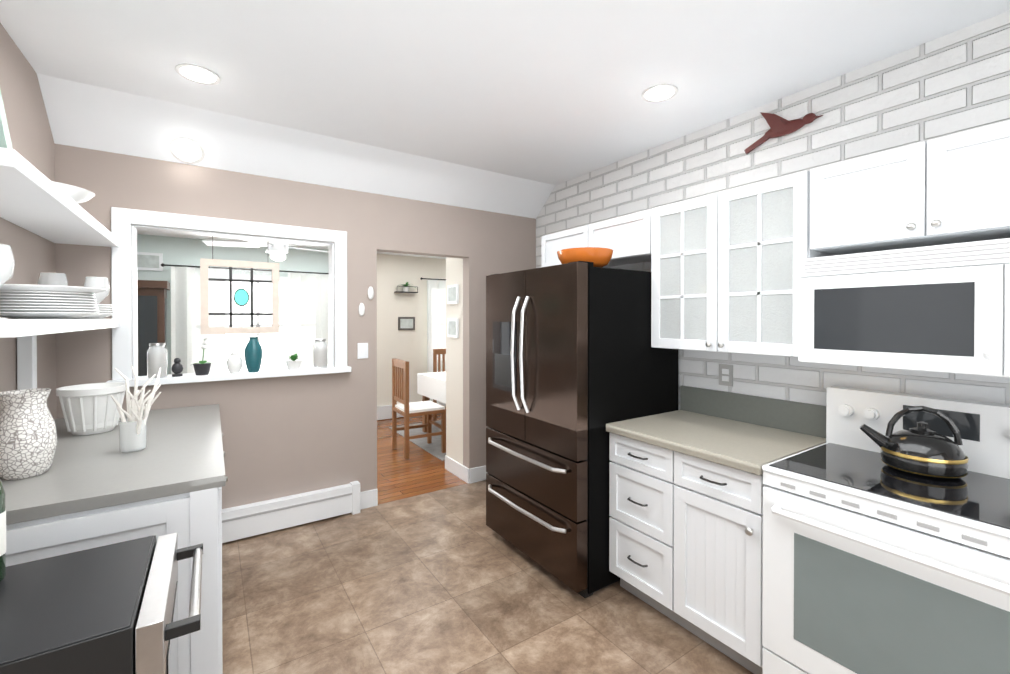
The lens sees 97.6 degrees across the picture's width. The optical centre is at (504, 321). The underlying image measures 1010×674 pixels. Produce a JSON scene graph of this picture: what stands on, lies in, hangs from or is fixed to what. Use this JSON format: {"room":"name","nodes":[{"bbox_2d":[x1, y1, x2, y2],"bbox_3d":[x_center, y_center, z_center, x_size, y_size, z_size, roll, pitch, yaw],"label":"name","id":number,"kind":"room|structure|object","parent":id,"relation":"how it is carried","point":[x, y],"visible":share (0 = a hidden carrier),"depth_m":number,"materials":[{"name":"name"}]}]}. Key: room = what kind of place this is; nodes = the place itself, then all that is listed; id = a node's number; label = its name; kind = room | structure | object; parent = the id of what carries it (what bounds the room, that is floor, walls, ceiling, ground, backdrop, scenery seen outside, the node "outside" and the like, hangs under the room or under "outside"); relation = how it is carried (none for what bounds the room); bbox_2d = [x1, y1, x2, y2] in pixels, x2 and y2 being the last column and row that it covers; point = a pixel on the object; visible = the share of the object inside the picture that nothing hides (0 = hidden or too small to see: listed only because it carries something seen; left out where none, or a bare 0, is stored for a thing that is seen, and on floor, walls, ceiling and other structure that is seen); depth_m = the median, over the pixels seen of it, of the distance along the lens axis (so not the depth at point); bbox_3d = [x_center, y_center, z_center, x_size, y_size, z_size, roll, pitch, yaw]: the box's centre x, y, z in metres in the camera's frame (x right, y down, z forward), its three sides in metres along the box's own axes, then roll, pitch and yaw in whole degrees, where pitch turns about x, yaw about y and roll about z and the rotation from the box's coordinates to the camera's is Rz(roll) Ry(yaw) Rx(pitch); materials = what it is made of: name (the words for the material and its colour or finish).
{"room":"kitchen","nodes":[
{"label":"kitchen","id":0,"kind":"room"},
{"bbox_2d":[0,23,56,419],"bbox_3d":[-1.161,0.122,0.293,0.150,2.720,5.420,0,1,-34],"label":"wall","id":1,"kind":"structure","parent":0,"point":[33,144],"depth_m":2.10,"materials":[{"name":"beige paint"}]},
{"bbox_2d":[0,147,119,389],"bbox_3d":[-1.929,0.035,1.841,0.276,1.028,1.670,0,1,-34],"label":"wall shelf","id":2,"kind":"object","parent":1,"relation":"attached to","point":[34,200],"visible":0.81,"depth_m":1.74,"materials":[{"name":"white wood"}]},
{"bbox_2d":[0,90,12,148],"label":"decor","id":3,"kind":"object","parent":2,"relation":"on","point":[5,140],"depth_m":1.55,"materials":[{"name":"mirror"}]},
{"bbox_2d":[0,244,14,318],"bbox_3d":[-1.560,-0.119,1.334,0.109,0.226,0.108,0,1,-34],"label":"wine glass","id":4,"kind":"object","parent":2,"relation":"on","point":[6,254],"depth_m":1.35,"materials":[{"name":"clear glass"}]},
{"bbox_2d":[37,272,67,285],"bbox_3d":[-2.247,-0.126,2.198,0.109,0.226,0.108,0,1,-34],"label":"wine glass","id":5,"kind":"object","parent":2,"relation":"on","point":[43,280],"depth_m":2.18,"materials":[{"name":"clear glass"}]},
{"bbox_2d":[0,284,114,318],"bbox_3d":[-1.932,-0.073,1.913,0.370,0.125,0.745,0,1,-34],"label":"plate stack","id":6,"kind":"object","parent":2,"relation":"on","point":[23,301],"visible":1,"depth_m":1.67,"materials":[{"name":"white ceramic"}]},
{"bbox_2d":[52,181,94,203],"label":"decor","id":7,"kind":"object","parent":2,"relation":"on","point":[77,195],"depth_m":1.79,"materials":[{"name":"ceramic"}]},
{"bbox_2d":[83,276,109,318],"bbox_3d":[-2.230,-0.127,2.414,0.109,0.226,0.108,0,1,-34],"label":"wine glass","id":8,"kind":"object","parent":2,"relation":"on","point":[89,278],"depth_m":2.41,"materials":[{"name":"clear glass"}]},
{"bbox_2d":[137,234,445,405],"bbox_3d":[-2.746,0.231,5.922,7.500,2.420,0.150,0,1,-34],"label":"wall","id":9,"kind":"structure","parent":0,"point":[394,272],"depth_m":6.47,"materials":[{"name":"beige paint"}]},
{"bbox_2d":[137,252,162,270],"bbox_3d":[-4.013,-0.672,4.968,0.260,0.200,0.023,0,1,-34],"label":"picture","id":10,"kind":"object","parent":9,"relation":"attached to","point":[149,261],"visible":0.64,"depth_m":4.97},
{"bbox_2d":[225,274,287,370],"bbox_3d":[-3.107,0.059,5.561,1.480,1.270,0.050,0,1,-34],"label":"living room window","id":11,"kind":"structure","parent":9,"relation":"in","point":[274,348],"depth_m":5.60,"materials":[{"name":"white glass"}]},
{"bbox_2d":[161,263,328,373],"bbox_3d":[-3.068,0.369,5.486,1.898,2.050,0.067,0,1,-34],"label":"curtain","id":12,"kind":"object","parent":11,"relation":"hanging from","point":[308,309],"visible":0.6,"depth_m":5.26,"materials":[{"name":"white fabric"}]},
{"bbox_2d":[377,401,420,419],"bbox_3d":[-2.688,1.337,5.843,7.500,0.190,0.060,0,1,-34],"label":"baseboard","id":13,"kind":"structure","parent":9,"relation":"attached to","point":[384,412],"depth_m":6.44,"materials":[{"name":"white wood"}]},
{"bbox_2d":[394,282,417,292],"bbox_3d":[-1.453,-0.505,6.549,0.333,0.164,0.227,0,1,-34],"label":"shelf","id":14,"kind":"object","parent":9,"relation":"attached to","point":[405,288],"visible":1,"depth_m":6.55,"materials":[{"name":"wood"}]},
{"bbox_2d":[398,317,414,329],"bbox_3d":[-1.482,0.036,6.656,0.260,0.200,0.023,0,1,-34],"label":"picture","id":15,"kind":"object","parent":9,"relation":"attached to","point":[406,323],"visible":0.96,"depth_m":6.64},
{"bbox_2d":[137,230,445,258],"bbox_3d":[-1.977,-1.010,4.755,7.500,0.080,2.930,0,1,-34],"label":"ceiling","id":16,"kind":"structure","parent":0,"point":[204,237],"depth_m":5.27,"materials":[{"name":"white paint"}]},
{"bbox_2d":[202,239,327,260],"bbox_3d":[-2.213,-0.773,4.304,1.219,0.389,1.165,0,1,-34],"label":"fan","id":17,"kind":"object","parent":16,"relation":"hanging from","point":[276,251],"visible":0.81,"depth_m":4.20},
{"bbox_2d":[55,144,535,508],"bbox_3d":[-0.350,0.095,4.014,5.620,2.720,0.120,0,1,-34],"label":"wall","id":18,"kind":"structure","parent":0,"point":[287,436],"depth_m":3.20,"materials":[{"name":"beige paint"}]},
{"bbox_2d":[106,207,350,386],"bbox_3d":[-1.795,-0.145,3.034,1.390,1.065,0.210,0,1,-34],"label":"trim","id":19,"kind":"structure","parent":18,"relation":"attached to","point":[125,308],"depth_m":2.84,"materials":[{"name":"white wood"}]},
{"bbox_2d":[147,343,166,377],"bbox_3d":[-2.154,0.242,2.737,0.100,0.212,0.098,0,1,-34],"label":"shell jar","id":20,"kind":"object","parent":19,"relation":"on","point":[156,362],"visible":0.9,"depth_m":2.71,"materials":[{"name":"clear glass"}]},
{"bbox_2d":[171,358,182,376],"bbox_3d":[-2.071,0.289,2.793,0.061,0.117,0.056,0,1,-34],"label":"statue","id":21,"kind":"object","parent":19,"relation":"on","point":[177,368],"visible":1,"depth_m":2.78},
{"bbox_2d":[190,336,215,374],"bbox_3d":[-1.961,0.220,2.866,0.144,0.255,0.097,0,1,-34],"label":"orchid pot","id":22,"kind":"object","parent":19,"relation":"on","point":[202,367],"visible":1,"depth_m":2.85,"materials":[{"name":"black ceramic"}]},
{"bbox_2d":[227,351,242,372],"bbox_3d":[-1.813,0.273,2.964,0.094,0.148,0.094,0,1,-34],"label":"ginger jar","id":23,"kind":"object","parent":19,"relation":"on","point":[234,362],"visible":1,"depth_m":2.94,"materials":[{"name":"white ceramic"}]},
{"bbox_2d":[200,236,279,333],"bbox_3d":[-1.833,-0.245,3.073,0.470,0.663,0.031,0,1,-34],"label":"stained glass panel","id":24,"kind":"object","parent":19,"relation":"hanging from","point":[241,298],"depth_m":3.05,"materials":[{"name":"clear glass"}]},
{"bbox_2d":[244,337,262,371],"bbox_3d":[-1.721,0.227,3.025,0.112,0.238,0.110,0,1,-34],"label":"vase","id":25,"kind":"object","parent":19,"relation":"on","point":[253,353],"visible":1,"depth_m":2.99,"materials":[{"name":"teal ceramic"}]},
{"bbox_2d":[281,354,301,369],"bbox_3d":[-1.528,0.290,3.154,0.168,0.111,0.107,0,1,-34],"label":"potted plant","id":26,"kind":"object","parent":19,"relation":"on","point":[293,363],"visible":1,"depth_m":3.14,"materials":[{"name":"white ceramic"}]},
{"bbox_2d":[313,339,327,368],"bbox_3d":[-1.363,0.238,3.263,0.100,0.212,0.098,0,1,-34],"label":"shell jar","id":27,"kind":"object","parent":19,"relation":"on","point":[320,358],"visible":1,"depth_m":3.23,"materials":[{"name":"clear glass"}]},
{"bbox_2d":[222,455,486,542],"bbox_3d":[-0.927,1.344,3.804,2.696,0.225,0.545,0,1,-34],"label":"baseboard","id":28,"kind":"structure","parent":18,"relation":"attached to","point":[253,519],"depth_m":3.15,"materials":[{"name":"white wood"}]},
{"bbox_2d":[357,343,367,358],"bbox_3d":[-1.104,0.229,3.433,0.080,0.120,0.012,0,1,-34],"label":"switch plate","id":29,"kind":"object","parent":18,"relation":"attached to","point":[362,350],"visible":1,"depth_m":3.43,"materials":[{"name":"white plastic"}]},
{"bbox_2d":[359,286,373,315],"bbox_3d":[-1.080,-0.156,3.440,0.119,0.235,0.020,0,1,-34],"label":"decor","id":30,"kind":"object","parent":18,"relation":"attached to","point":[361,305],"visible":1,"depth_m":3.43,"materials":[{"name":"white ceramic"}]},
{"bbox_2d":[446,257,462,464],"bbox_3d":[-0.436,0.243,4.240,0.115,2.420,0.350,0,1,-34],"label":"wall","id":31,"kind":"structure","parent":0,"point":[454,387],"depth_m":4.20,"materials":[{"name":"beige paint"}]},
{"bbox_2d":[447,284,458,337],"bbox_3d":[-0.496,-0.096,4.203,0.021,0.500,0.200,0,1,-34],"label":"picture","id":32,"kind":"object","parent":31,"relation":"attached to","point":[452,298],"visible":1,"depth_m":4.18},
{"bbox_2d":[222,413,753,673],"bbox_3d":[-0.477,1.491,2.517,7.500,0.050,8.350,0,1,-34],"label":"floor","id":33,"kind":"structure","parent":0,"point":[446,581],"depth_m":2.29,"materials":[{"name":"tile"}]},
{"bbox_2d":[0,533,202,673],"bbox_3d":[-1.050,1.046,0.971,0.637,0.863,0.455,0,1,-34],"label":"dishwasher","id":34,"kind":"object","parent":33,"relation":"on","point":[110,609],"visible":1,"depth_m":0.96,"materials":[{"name":"black metal"}]},
{"bbox_2d":[0,479,5,580],"bbox_3d":[-1.225,0.447,1.033,0.077,0.332,0.077,0,1,-34],"label":"wine bottle","id":35,"kind":"object","parent":34,"relation":"on","point":[2,534],"visible":1,"depth_m":1.05,"materials":[{"name":"glass"}]},
{"bbox_2d":[0,404,227,673],"bbox_3d":[-1.751,1.009,2.043,0.788,0.920,1.578,0,1,-34],"label":"sideboard","id":36,"kind":"object","parent":33,"relation":"on","point":[84,492],"visible":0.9,"depth_m":1.54,"materials":[{"name":"white wood"}]},
{"bbox_2d":[0,388,57,479],"bbox_3d":[-1.726,0.402,1.588,0.166,0.300,0.166,0,1,-34],"label":"mosaic vase","id":37,"kind":"object","parent":36,"relation":"on","point":[28,439],"visible":1,"depth_m":1.54,"materials":[{"name":"white ceramic"}]},
{"bbox_2d":[56,382,125,434],"bbox_3d":[-2.044,0.435,2.193,0.260,0.225,0.260,0,1,-34],"label":"ceramic pot","id":38,"kind":"object","parent":36,"relation":"on","point":[89,409],"visible":1,"depth_m":2.12,"materials":[{"name":"white ceramic"}]},
{"bbox_2d":[110,366,160,452],"bbox_3d":[-1.574,0.371,1.889,0.166,0.356,0.188,0,1,-34],"label":"coral","id":39,"kind":"object","parent":36,"relation":"on","point":[132,430],"visible":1,"depth_m":1.87},
{"bbox_2d":[137,280,169,375],"bbox_3d":[-4.056,0.510,4.660,0.820,1.880,0.375,0,1,-34],"label":"curio cabinet","id":40,"kind":"object","parent":33,"relation":"on","point":[152,309],"visible":0.1,"depth_m":4.67,"materials":[{"name":"brown wood"}]},
{"bbox_2d":[389,420,445,460],"bbox_3d":[-0.215,1.438,5.872,2.150,0.008,1.650,0,1,-34],"label":"dining rug","id":41,"kind":"object","parent":33,"relation":"on","point":[433,448],"visible":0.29,"depth_m":5.33,"materials":[{"name":"grey fabric"}]},
{"bbox_2d":[392,358,445,458],"bbox_3d":[-0.957,0.930,4.925,0.486,1.020,0.486,0,1,-34],"label":"chair","id":42,"kind":"object","parent":41,"relation":"on","point":[406,409],"visible":1,"depth_m":4.83,"materials":[{"name":"brown wood"}]},
{"bbox_2d":[417,371,445,431],"bbox_3d":[-0.257,1.058,5.751,1.460,0.752,1.010,0,1,-34],"label":"dining table","id":43,"kind":"object","parent":41,"relation":"on","point":[431,385],"visible":0.17,"depth_m":5.47,"materials":[{"name":"fabric"}]},
{"bbox_2d":[433,349,445,418],"bbox_3d":[-0.735,0.919,6.424,0.470,1.020,0.470,0,1,-34],"label":"chair","id":44,"kind":"object","parent":41,"relation":"on","point":[436,352],"visible":0.12,"depth_m":6.49,"materials":[{"name":"brown wood"}]},
{"bbox_2d":[486,261,677,597],"bbox_3d":[0.442,0.573,2.862,0.920,1.780,0.904,0,1,-34],"label":"fridge","id":45,"kind":"object","parent":33,"relation":"on","point":[576,362],"visible":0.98,"depth_m":2.47,"materials":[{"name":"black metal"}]},
{"bbox_2d":[557,247,613,266],"bbox_3d":[0.472,-0.363,2.611,0.330,0.095,0.330,0,1,-34],"label":"bowl","id":46,"kind":"object","parent":45,"relation":"on","point":[599,257],"visible":0.69,"depth_m":2.48,"materials":[{"name":"orange ceramic"}]},
{"bbox_2d":[606,385,825,673],"bbox_3d":[1.039,0.935,2.231,0.682,1.065,0.800,0,1,-34],"label":"base cabinet","id":47,"kind":"object","parent":33,"relation":"on","point":[686,485],"visible":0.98,"depth_m":2.05,"materials":[{"name":"white wood"}]},
{"bbox_2d":[762,386,1009,673],"bbox_3d":[1.455,0.889,1.565,0.725,1.167,0.757,0,1,-34],"label":"stove","id":48,"kind":"object","parent":33,"relation":"on","point":[873,563],"visible":1,"depth_m":1.48,"materials":[{"name":"metal"}]},
{"bbox_2d":[860,406,968,479],"bbox_3d":[1.534,0.434,1.662,0.238,0.242,0.292,0,1,-34],"label":"kettle","id":49,"kind":"object","parent":48,"relation":"on","point":[922,449],"visible":1,"depth_m":1.58,"materials":[{"name":"black metal"}]},
{"bbox_2d":[0,0,1009,218],"bbox_3d":[0.401,-1.157,1.249,3.820,0.335,5.300,0,1,-34],"label":"ceiling","id":50,"kind":"structure","parent":0,"point":[522,108],"depth_m":2.24,"materials":[{"name":"white paint"}]},
{"bbox_2d":[169,137,204,163],"bbox_3d":[-1.981,-1.062,2.757,0.179,0.120,0.140,0,1,-40],"label":"recessed light","id":51,"kind":"object","parent":50,"relation":"in","point":[186,150],"depth_m":2.75,"materials":[{"name":"white glass"}]},
{"bbox_2d":[175,63,220,84],"bbox_3d":[-1.550,-1.249,2.233,0.188,0.009,0.188,0,0,29],"label":"recessed light","id":52,"kind":"object","parent":50,"relation":"in","point":[194,73],"depth_m":2.24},
{"bbox_2d":[641,84,677,101],"bbox_3d":[0.847,-1.250,2.422,0.188,0.009,0.188,0,1,-43],"label":"recessed light","id":53,"kind":"object","parent":50,"relation":"in","point":[662,92],"depth_m":2.42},
{"bbox_2d":[536,10,1009,409],"bbox_3d":[1.703,0.108,2.196,0.386,2.720,5.420,0,1,-34],"label":"wall","id":54,"kind":"structure","parent":0,"point":[957,81],"depth_m":2.26,"materials":[{"name":"white brick"}]},
{"bbox_2d":[542,210,651,267],"bbox_3d":[0.690,-0.529,3.090,0.301,0.262,1.022,0,1,-34],"label":"upper cabinet","id":55,"kind":"object","parent":54,"relation":"attached to","point":[626,239],"visible":0.69,"depth_m":2.85,"materials":[{"name":"white wood"}]},
{"bbox_2d":[719,364,732,385],"bbox_3d":[1.255,0.306,2.512,0.009,0.120,0.080,0,1,-34],"label":"outlet","id":56,"kind":"object","parent":54,"relation":"attached to","point":[725,374],"visible":1,"depth_m":2.51,"materials":[{"name":"white plastic"}]},
{"bbox_2d":[651,171,834,356],"bbox_3d":[1.187,-0.249,2.314,0.333,0.811,0.813,0,1,-34],"label":"upper cabinet","id":57,"kind":"object","parent":54,"relation":"attached to","point":[725,277],"visible":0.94,"depth_m":2.22,"materials":[{"name":"white wood"}]},
{"bbox_2d":[744,112,822,153],"bbox_3d":[1.545,-1.101,2.470,0.034,0.215,0.405,0,1,-34],"label":"decor","id":58,"kind":"object","parent":54,"relation":"attached to","point":[779,126],"visible":1,"depth_m":2.47,"materials":[{"name":"brown metal"}]},
{"bbox_2d":[810,120,1009,254],"bbox_3d":[1.854,-0.242,1.311,0.333,0.811,1.583,0,1,-34],"label":"upper cabinet","id":59,"kind":"object","parent":54,"relation":"attached to","point":[951,189],"visible":1,"depth_m":1.61,"materials":[{"name":"white wood"}]},
{"bbox_2d":[798,238,1009,377],"bbox_3d":[1.576,-0.041,1.633,0.441,0.433,0.742,0,1,-34],"label":"microwave","id":60,"kind":"object","parent":59,"relation":"attached to","point":[945,308],"visible":1,"depth_m":1.54,"materials":[{"name":"plastic"}]},
{"bbox_3d":[-0.684,0.047,7.172,1.220,1.270,0.050,0,1,-34],"label":"dining room window","id":61,"kind":"structure","parent":0,"visible":0},
{"bbox_2d":[420,277,445,405],"bbox_3d":[-0.640,0.357,7.100,1.529,2.050,0.067,0,1,-34],"label":"curtain","id":62,"kind":"object","parent":61,"relation":"hanging from","point":[436,313],"visible":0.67,"depth_m":6.79,"materials":[{"name":"white fabric"}]}
]}

